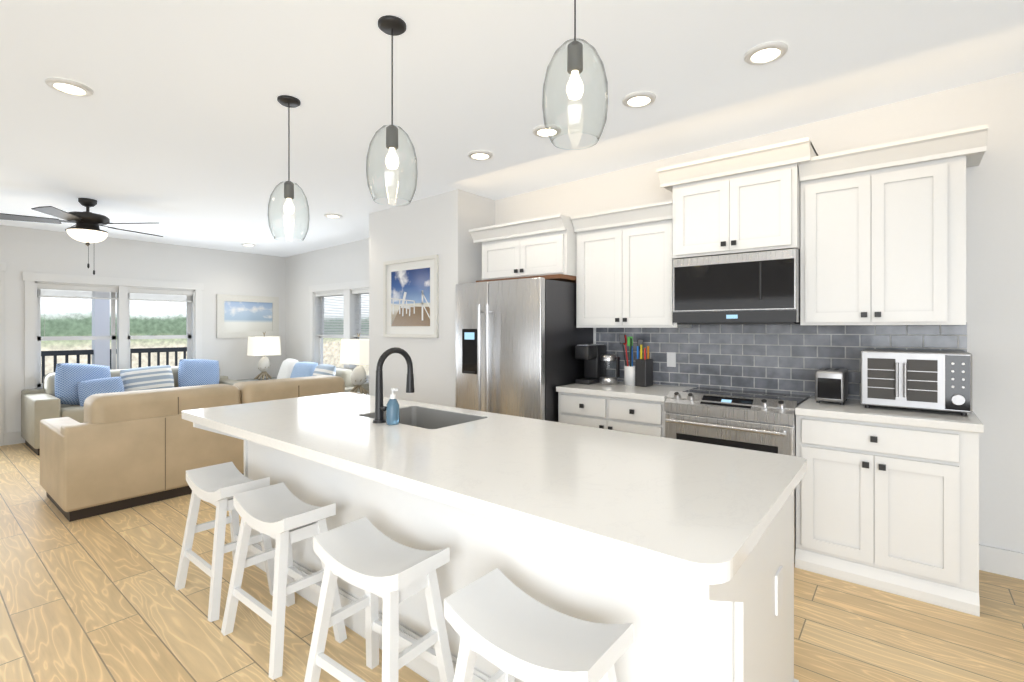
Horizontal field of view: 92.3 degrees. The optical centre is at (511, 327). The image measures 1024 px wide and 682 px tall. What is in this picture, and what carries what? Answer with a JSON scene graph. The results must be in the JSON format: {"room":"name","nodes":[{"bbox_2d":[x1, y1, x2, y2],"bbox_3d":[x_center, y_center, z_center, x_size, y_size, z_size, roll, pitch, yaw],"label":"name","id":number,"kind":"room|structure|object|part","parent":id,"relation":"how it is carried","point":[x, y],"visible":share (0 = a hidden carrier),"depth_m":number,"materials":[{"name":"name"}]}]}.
{"room":"kitchen and living room","nodes":[
{"label":"kitchen and living room","id":0,"kind":"room"},
{"bbox_2d":[0,225,285,432],"bbox_3d":[-6.158,-0.030,5.548,0.150,2.800,7.250,0,0,39],"label":"wall","id":1,"kind":"structure","parent":0,"point":[214,271],"depth_m":6.79,"materials":[{"name":"beige paint"}]},
{"bbox_2d":[0,262,5,445],"bbox_3d":[-6.305,0.305,5.297,0.114,2.130,1.195,0,0,39],"label":"door","id":2,"kind":"structure","parent":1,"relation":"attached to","point":[2,267],"depth_m":5.71,"materials":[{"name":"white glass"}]},
{"bbox_2d":[4,431,24,444],"bbox_3d":[-4.875,1.300,7.015,0.015,0.140,3.313,0,0,39],"label":"baseboard","id":3,"kind":"structure","parent":1,"relation":"attached to","point":[11,438],"depth_m":5.78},
{"bbox_2d":[22,272,203,389],"bbox_3d":[-5.256,0.102,6.632,0.200,1.527,1.950,0,0,39],"label":"window","id":4,"kind":"structure","parent":1,"relation":"in","point":[33,338],"depth_m":6.57,"materials":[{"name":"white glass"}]},
{"bbox_2d":[37,283,192,301],"bbox_3d":[-5.256,-0.217,6.631,0.062,0.675,1.670,0,0,39],"label":"blind big raised","id":5,"kind":"object","parent":4,"relation":"attached to","point":[72,289],"visible":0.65,"depth_m":6.49,"materials":[{"name":"white plastic"}]},
{"bbox_2d":[216,294,278,337],"bbox_3d":[-4.195,-0.175,7.851,0.028,0.670,0.940,0,0,39],"label":"framed picture","id":6,"kind":"object","parent":1,"relation":"attached to","point":[241,316],"visible":0.9,"depth_m":7.81,"materials":[{"name":"white"}]},
{"bbox_2d":[223,301,272,331],"bbox_3d":[-4.197,-0.175,7.852,0.002,0.470,0.740,0,0,39],"label":"print","id":7,"kind":"object","parent":6,"relation":"attached to","point":[238,316],"depth_m":7.83},
{"bbox_2d":[286,238,368,361],"bbox_3d":[-2.478,-0.030,7.339,3.650,2.800,0.150,0,0,39],"label":"wall","id":8,"kind":"structure","parent":0,"point":[345,262],"depth_m":7.86,"materials":[{"name":"beige paint"}]},
{"bbox_2d":[309,280,368,381],"bbox_3d":[-2.369,0.102,7.220,2.110,1.527,0.200,0,0,39],"label":"window","id":9,"kind":"structure","parent":8,"relation":"in","point":[316,345],"depth_m":7.37,"materials":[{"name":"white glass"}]},
{"bbox_2d":[315,289,368,336],"bbox_3d":[-2.369,-0.212,7.219,1.830,0.685,0.062,0,0,39],"label":"window blinds","id":10,"kind":"object","parent":9,"relation":"attached to","point":[341,293],"visible":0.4,"depth_m":7.41,"materials":[{"name":"white plastic"}]},
{"bbox_2d":[369,189,494,407],"bbox_3d":[-0.759,-0.030,5.447,1.400,2.800,0.950,0,0,39],"label":"wall","id":11,"kind":"structure","parent":0,"point":[441,224],"depth_m":4.91,"materials":[{"name":"beige paint"}]},
{"bbox_2d":[383,255,438,337],"bbox_3d":[-1.050,-0.305,5.052,0.840,0.810,0.028,0,0,39],"label":"framed picture","id":12,"kind":"object","parent":11,"relation":"attached to","point":[431,262],"depth_m":5.03,"materials":[{"name":"white"}]},
{"bbox_3d":[-1.049,-0.305,5.054,0.610,0.580,0.003,0,0,39],"label":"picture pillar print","id":13,"kind":"part","parent":12,"relation":"part of"},
{"bbox_2d":[0,443,1023,681],"bbox_3d":[-1.918,1.400,2.243,10.900,0.060,7.400,0,0,39],"label":"floor","id":14,"kind":"structure","parent":0,"point":[99,598],"depth_m":2.31,"materials":[{"name":"brown wood"}]},
{"bbox_2d":[21,359,243,454],"bbox_3d":[-4.723,0.891,6.364,0.952,0.958,2.220,0,0,39],"label":"sofa","id":15,"kind":"object","parent":14,"relation":"on","point":[67,389],"visible":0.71,"depth_m":5.77,"materials":[{"name":"fabric"}]},
{"bbox_2d":[54,363,111,404],"bbox_3d":[-5.081,0.670,5.844,0.168,0.500,0.550,-19,-16,23],"label":"pillow","id":16,"kind":"object","parent":15,"relation":"on","point":[68,376],"depth_m":5.69,"materials":[{"name":"blue fabric"}]},
{"bbox_2d":[77,376,125,410],"bbox_3d":[-4.834,0.770,5.800,0.420,0.360,0.148,-8,-16,-43],"label":"pillow","id":17,"kind":"object","parent":15,"relation":"on","point":[86,388],"depth_m":5.75,"materials":[{"name":"blue fabric"}]},
{"bbox_2d":[120,365,174,396],"bbox_3d":[-4.712,0.680,6.368,0.158,0.360,0.560,-24,-12,40],"label":"pillow","id":18,"kind":"object","parent":15,"relation":"on","point":[151,377],"depth_m":6.32,"materials":[{"name":"fabric"}]},
{"bbox_2d":[177,359,219,391],"bbox_3d":[-4.352,0.660,6.849,0.500,0.460,0.168,7,-23,-45],"label":"pillow","id":19,"kind":"object","parent":15,"relation":"on","point":[190,372],"depth_m":6.78,"materials":[{"name":"blue fabric"}]},
{"bbox_2d":[40,375,360,521],"bbox_3d":[-2.742,0.940,4.660,0.972,0.860,2.400,0,0,39],"label":"sofa","id":20,"kind":"object","parent":14,"relation":"on","point":[115,451],"visible":0.56,"depth_m":3.80,"materials":[{"name":"beige fabric"}]},
{"bbox_2d":[175,462,274,621],"bbox_3d":[-1.484,1.067,2.562,0.487,0.614,0.328,0,0,39],"label":"stool","id":21,"kind":"object","parent":14,"relation":"on","point":[218,486],"visible":0.85,"depth_m":2.52,"materials":[{"name":"white paint"}]},
{"bbox_2d":[238,377,276,381],"bbox_3d":[-3.882,1.090,7.690,0.560,0.560,0.580,0,0,39],"label":"endtable corner","id":22,"kind":"object","parent":14,"relation":"on","point":[245,380],"visible":0.1,"depth_m":7.69,"materials":[{"name":"grey wood"}]},
{"bbox_2d":[247,331,280,379],"bbox_3d":[-3.876,0.432,7.698,0.250,0.746,0.410,0,0,39],"label":"lamp","id":23,"kind":"object","parent":22,"relation":"on","point":[265,346],"visible":1,"depth_m":7.62,"materials":[{"name":"fabric"}]},
{"bbox_2d":[221,482,346,679],"bbox_3d":[-1.016,1.067,2.186,0.488,0.614,0.329,0,0,39],"label":"stool","id":24,"kind":"object","parent":14,"relation":"on","point":[283,516],"visible":1,"depth_m":2.14,"materials":[{"name":"white paint"}]},
{"bbox_2d":[277,359,368,391],"bbox_3d":[-2.848,0.915,6.894,1.750,0.910,0.932,0,0,39],"label":"sofa","id":25,"kind":"object","parent":14,"relation":"on","point":[291,368],"visible":0.27,"depth_m":6.78,"materials":[{"name":"beige fabric"}]},
{"bbox_2d":[277,359,299,388],"bbox_3d":[-3.299,0.670,7.235,0.168,0.440,0.460,24,-16,-41],"label":"pillow","id":26,"kind":"object","parent":25,"relation":"on","point":[285,371],"depth_m":7.12,"materials":[{"name":"white fabric"}]},
{"bbox_2d":[288,361,318,391],"bbox_3d":[-2.928,0.690,6.899,0.460,0.440,0.168,0,-20,29],"label":"pillow","id":27,"kind":"object","parent":25,"relation":"on","point":[300,369],"depth_m":6.84,"materials":[{"name":"blue fabric"}]},
{"bbox_2d":[308,363,336,391],"bbox_3d":[-2.538,0.690,6.586,0.500,0.420,0.158,0,-20,45],"label":"pillow","id":28,"kind":"object","parent":25,"relation":"on","point":[322,369],"depth_m":6.50,"materials":[{"name":"white fabric"}]},
{"bbox_2d":[304,517,453,681],"bbox_3d":[-0.469,1.067,1.748,0.500,0.614,0.346,0,0,39],"label":"stool","id":29,"kind":"object","parent":14,"relation":"on","point":[369,558],"visible":1,"depth_m":1.72,"materials":[{"name":"white paint"}]},
{"bbox_2d":[193,424,798,681],"bbox_3d":[-0.378,0.934,2.227,2.784,0.872,0.962,0,0,39],"label":"kitchen island","id":30,"kind":"object","parent":14,"relation":"on","point":[682,632],"depth_m":1.57,"materials":[{"name":"white paint"}]},
{"bbox_2d":[182,392,806,595],"bbox_3d":[-0.393,0.478,2.219,2.850,0.040,1.030,0,0,39],"label":"island countertop","id":31,"kind":"structure","parent":30,"relation":"on","point":[690,512],"depth_m":1.56,"materials":[{"name":"white stone"}]},
{"bbox_2d":[372,347,413,422],"bbox_3d":[-0.566,0.277,2.429,0.121,0.359,0.251,0,0,39],"label":"faucet","id":32,"kind":"object","parent":31,"relation":"on","point":[380,408],"visible":1,"depth_m":2.38,"materials":[{"name":"black metal"}]},
{"bbox_2d":[386,388,399,424],"bbox_3d":[-0.566,0.373,2.339,0.064,0.168,0.064,0,0,39],"label":"soap dispenser","id":33,"kind":"object","parent":31,"relation":"on","point":[392,413],"visible":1,"depth_m":2.32,"materials":[{"name":"blue plastic"}]},
{"bbox_2d":[354,404,485,427],"bbox_3d":[-0.465,0.591,2.552,0.608,0.263,0.408,0,0,39],"label":"sink","id":34,"kind":"object","parent":31,"relation":"in","point":[418,415],"depth_m":2.78,"materials":[{"name":"silver metal"}]},
{"bbox_2d":[456,277,592,421],"bbox_3d":[0.090,0.488,4.285,0.916,1.740,0.870,0,0,39],"label":"fridge","id":35,"kind":"object","parent":14,"relation":"on","point":[518,341],"visible":0.54,"depth_m":3.94,"materials":[{"name":"silver metal"}]},
{"bbox_2d":[444,568,632,681],"bbox_3d":[0.061,1.067,1.323,0.487,0.614,0.328,0,0,39],"label":"stool","id":36,"kind":"object","parent":14,"relation":"on","point":[497,617],"visible":1,"depth_m":1.30,"materials":[{"name":"white paint"}]},
{"bbox_2d":[556,381,695,436],"bbox_3d":[0.875,0.914,3.802,0.868,0.912,0.646,0,0,39],"label":"base cabinet","id":37,"kind":"object","parent":14,"relation":"on","point":[619,406],"visible":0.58,"depth_m":3.58,"materials":[{"name":"white paint"}]},
{"bbox_2d":[575,344,605,384],"bbox_3d":[0.656,0.297,4.095,0.130,0.318,0.310,0,0,39],"label":"coffee maker","id":38,"kind":"object","parent":37,"relation":"on","point":[590,354],"visible":0.92,"depth_m":4.06,"materials":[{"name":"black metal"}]},
{"bbox_2d":[600,354,619,384],"bbox_3d":[0.794,0.335,4.004,0.162,0.243,0.144,0,0,39],"label":"kettle","id":39,"kind":"object","parent":37,"relation":"on","point":[612,380],"visible":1,"depth_m":3.95,"materials":[{"name":"silver metal"}]},
{"bbox_2d":[619,334,643,385],"bbox_3d":[0.952,0.253,3.937,0.188,0.407,0.164,0,0,39],"label":"utensil holder","id":40,"kind":"object","parent":37,"relation":"on","point":[629,375],"visible":0.92,"depth_m":3.90,"materials":[{"name":"ceramic"}]},
{"bbox_2d":[635,345,652,386],"bbox_3d":[1.040,0.294,3.871,0.091,0.324,0.140,0,0,39],"label":"knife block","id":41,"kind":"object","parent":37,"relation":"on","point":[644,372],"visible":0.96,"depth_m":3.83,"materials":[{"name":"black plastic"}]},
{"bbox_2d":[664,387,809,562],"bbox_3d":[1.492,0.888,3.267,0.756,0.924,0.705,0,0,39],"label":"range","id":42,"kind":"object","parent":14,"relation":"on","point":[757,421],"visible":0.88,"depth_m":3.03,"materials":[{"name":"silver metal"}]},
{"bbox_2d":[795,396,983,616],"bbox_3d":[2.115,0.914,2.807,0.783,0.912,0.646,0,0,39],"label":"base cabinet","id":43,"kind":"object","parent":14,"relation":"on","point":[887,499],"visible":0.94,"depth_m":2.56,"materials":[{"name":"white paint"}]},
{"bbox_2d":[815,368,847,404],"bbox_3d":[1.974,0.356,3.037,0.150,0.200,0.272,0,0,39],"label":"toaster","id":44,"kind":"object","parent":43,"relation":"on","point":[831,384],"visible":1,"depth_m":2.94,"materials":[{"name":"silver metal"}]},
{"bbox_2d":[861,349,971,415],"bbox_3d":[2.272,0.294,2.787,0.467,0.325,0.390,0,0,39],"label":"toaster oven","id":45,"kind":"object","parent":43,"relation":"on","point":[938,380],"visible":1,"depth_m":2.65,"materials":[{"name":"silver metal"}]},
{"bbox_3d":[-1.836,1.090,5.895,0.560,0.560,0.580,0,0,39],"label":"end table","id":46,"kind":"object","parent":14,"relation":"on","visible":0},
{"bbox_2d":[340,333,368,394],"bbox_3d":[-1.839,0.432,5.891,0.410,0.746,0.261,0,0,39],"label":"lamp","id":47,"kind":"object","parent":46,"relation":"on","point":[354,351],"visible":0.94,"depth_m":5.81,"materials":[{"name":"fabric"}]},
{"bbox_2d":[0,0,1023,256],"bbox_3d":[-1.918,-1.350,2.243,10.900,0.316,7.400,0,0,39],"label":"ceiling","id":48,"kind":"structure","parent":0,"point":[172,128],"depth_m":2.79,"materials":[{"name":"white paint"}]},
{"bbox_2d":[45,77,93,96],"bbox_3d":[-2.391,-1.296,2.661,0.196,0.018,0.196,0,0,39],"label":"recessed light","id":49,"kind":"object","parent":48,"relation":"in","point":[69,87],"visible":0.96,"depth_m":2.65,"materials":[{"name":"white plastic"}]},
{"bbox_2d":[0,198,162,274],"bbox_3d":[-4.156,-0.874,4.809,1.278,0.737,1.318,0,0,39],"label":"ceiling fan","id":50,"kind":"object","parent":48,"relation":"hanging from","point":[85,228],"visible":1,"depth_m":4.67,"materials":[{"name":"brown metal"}]},
{"bbox_2d":[241,243,255,246],"bbox_3d":[-3.832,-1.203,7.162,0.196,0.018,0.196,0,0,39],"label":"recessed light","id":51,"kind":"object","parent":48,"relation":"in","point":[247,244],"visible":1,"depth_m":7.11,"materials":[{"name":"white plastic"}]},
{"bbox_2d":[267,95,309,241],"bbox_3d":[-1.296,-0.917,2.860,0.224,0.810,0.224,0,0,39],"label":"pendant light","id":52,"kind":"object","parent":48,"relation":"hanging from","point":[289,102],"visible":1,"depth_m":2.85,"materials":[{"name":"clear glass"}]},
{"bbox_2d":[324,213,341,217],"bbox_3d":[-2.019,-1.260,5.554,0.196,0.018,0.196,0,0,39],"label":"recessed light","id":53,"kind":"object","parent":48,"relation":"in","point":[331,215],"visible":1,"depth_m":5.50,"materials":[{"name":"white plastic"}]},
{"bbox_2d":[366,15,417,205],"bbox_3d":[-0.531,-0.952,2.182,0.224,0.789,0.224,0,0,39],"label":"pendant light","id":54,"kind":"object","parent":48,"relation":"hanging from","point":[392,26],"visible":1,"depth_m":2.17,"materials":[{"name":"clear glass"}]},
{"bbox_2d":[467,150,492,160],"bbox_3d":[-0.244,-1.319,3.772,0.196,0.018,0.196,0,0,39],"label":"recessed light","id":55,"kind":"object","parent":48,"relation":"in","point":[480,155],"visible":0.94,"depth_m":3.75,"materials":[{"name":"white plastic"}]},
{"bbox_2d":[532,124,560,137],"bbox_3d":[0.237,-1.334,3.348,0.196,0.018,0.196,0,0,39],"label":"recessed light","id":56,"kind":"object","parent":48,"relation":"in","point":[540,131],"visible":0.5,"depth_m":3.33,"materials":[{"name":"white plastic"}]},
{"bbox_2d":[542,0,607,149],"bbox_3d":[0.214,-1.000,1.674,0.224,0.735,0.224,0,0,39],"label":"pendant light","id":57,"kind":"object","parent":48,"relation":"hanging from","point":[575,84],"visible":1,"depth_m":1.66,"materials":[{"name":"clear glass"}]},
{"bbox_2d":[622,91,655,107],"bbox_3d":[0.753,-1.350,2.921,0.196,0.018,0.196,0,0,39],"label":"recessed light","id":58,"kind":"object","parent":48,"relation":"in","point":[639,99],"visible":0.96,"depth_m":2.91,"materials":[{"name":"white plastic"}]},
{"bbox_2d":[744,41,787,64],"bbox_3d":[1.266,-1.366,2.458,0.196,0.018,0.196,0,0,39],"label":"recessed light","id":59,"kind":"object","parent":48,"relation":"in","point":[766,53],"visible":0.92,"depth_m":2.44,"materials":[{"name":"white plastic"}]},
{"bbox_2d":[495,71,1023,552],"bbox_3d":[2.157,-0.030,3.289,5.850,2.800,0.150,0,0,39],"label":"wall","id":60,"kind":"structure","parent":0,"point":[995,263],"depth_m":2.78,"materials":[{"name":"beige paint"}]},
{"bbox_2d":[469,214,575,279],"bbox_3d":[0.164,-0.667,4.437,1.004,0.475,0.545,0,0,39],"label":"upper cabinet","id":61,"kind":"object","parent":60,"relation":"attached to","point":[541,246],"visible":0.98,"depth_m":4.19,"materials":[{"name":"white paint"}]},
{"bbox_2d":[476,274,575,282],"bbox_3d":[0.196,-0.411,4.416,0.920,0.033,0.535,0,0,39],"label":"wooden shelf board","id":62,"kind":"object","parent":60,"relation":"attached to","point":[564,278],"visible":0.21,"depth_m":4.06,"materials":[{"name":"white wood"}]},
{"bbox_2d":[570,200,691,327],"bbox_3d":[0.932,-0.453,3.910,0.846,0.905,0.405,0,0,39],"label":"upper cabinet","id":63,"kind":"object","parent":60,"relation":"attached to","point":[624,267],"visible":0.85,"depth_m":3.78,"materials":[{"name":"white paint"}]},
{"bbox_2d":[657,137,817,258],"bbox_3d":[1.534,-0.802,3.363,0.920,0.625,0.505,0,0,39],"label":"upper cabinet","id":64,"kind":"object","parent":60,"relation":"attached to","point":[745,201],"visible":0.92,"depth_m":3.19,"materials":[{"name":"white paint"}]},
{"bbox_2d":[673,248,799,324],"bbox_3d":[1.560,-0.254,3.395,0.766,0.462,0.419,0,0,39],"label":"over-the-range microwave","id":65,"kind":"object","parent":64,"relation":"attached to","point":[761,287],"visible":1,"depth_m":3.20,"materials":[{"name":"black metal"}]},
{"bbox_2d":[596,322,966,398],"bbox_3d":[1.674,0.213,3.574,2.400,0.487,0.010,0,0,39],"label":"backsplash","id":66,"kind":"structure","parent":60,"relation":"attached to","point":[784,358],"depth_m":3.48,"materials":[{"name":"grey tile"}]},
{"bbox_2d":[798,124,987,324],"bbox_3d":[2.196,-0.520,2.896,0.838,1.010,0.405,0,0,39],"label":"upper cabinet","id":67,"kind":"object","parent":60,"relation":"attached to","point":[882,234],"visible":1,"depth_m":2.79,"materials":[{"name":"white paint"}]},
{"bbox_2d":[979,544,1023,579],"bbox_3d":[3.440,1.300,2.155,2.070,0.140,0.015,0,0,39],"label":"baseboard","id":68,"kind":"structure","parent":60,"relation":"attached to","point":[1004,562],"depth_m":2.73,"materials":[{"name":"white wood"}]},
{"label":"outside","id":69,"kind":"structure","parent":0,"visible":0},
{"bbox_2d":[41,289,368,382],"bbox_3d":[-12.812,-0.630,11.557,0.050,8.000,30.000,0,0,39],"label":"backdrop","id":70,"kind":"structure","parent":69,"point":[66,316],"depth_m":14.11,"materials":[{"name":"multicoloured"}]},
{"bbox_3d":[-4.413,1.440,5.526,7.800,0.100,11.100,0,0,39],"label":"floor","id":71,"kind":"structure","parent":69,"visible":0},
{"bbox_2d":[41,292,186,382],"bbox_3d":[-7.886,-0.220,7.222,0.200,3.220,9.400,0,0,39],"label":"porch railing","id":72,"kind":"object","parent":71,"relation":"on","point":[100,352],"visible":0.1,"depth_m":8.29,"materials":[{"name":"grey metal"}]}
]}

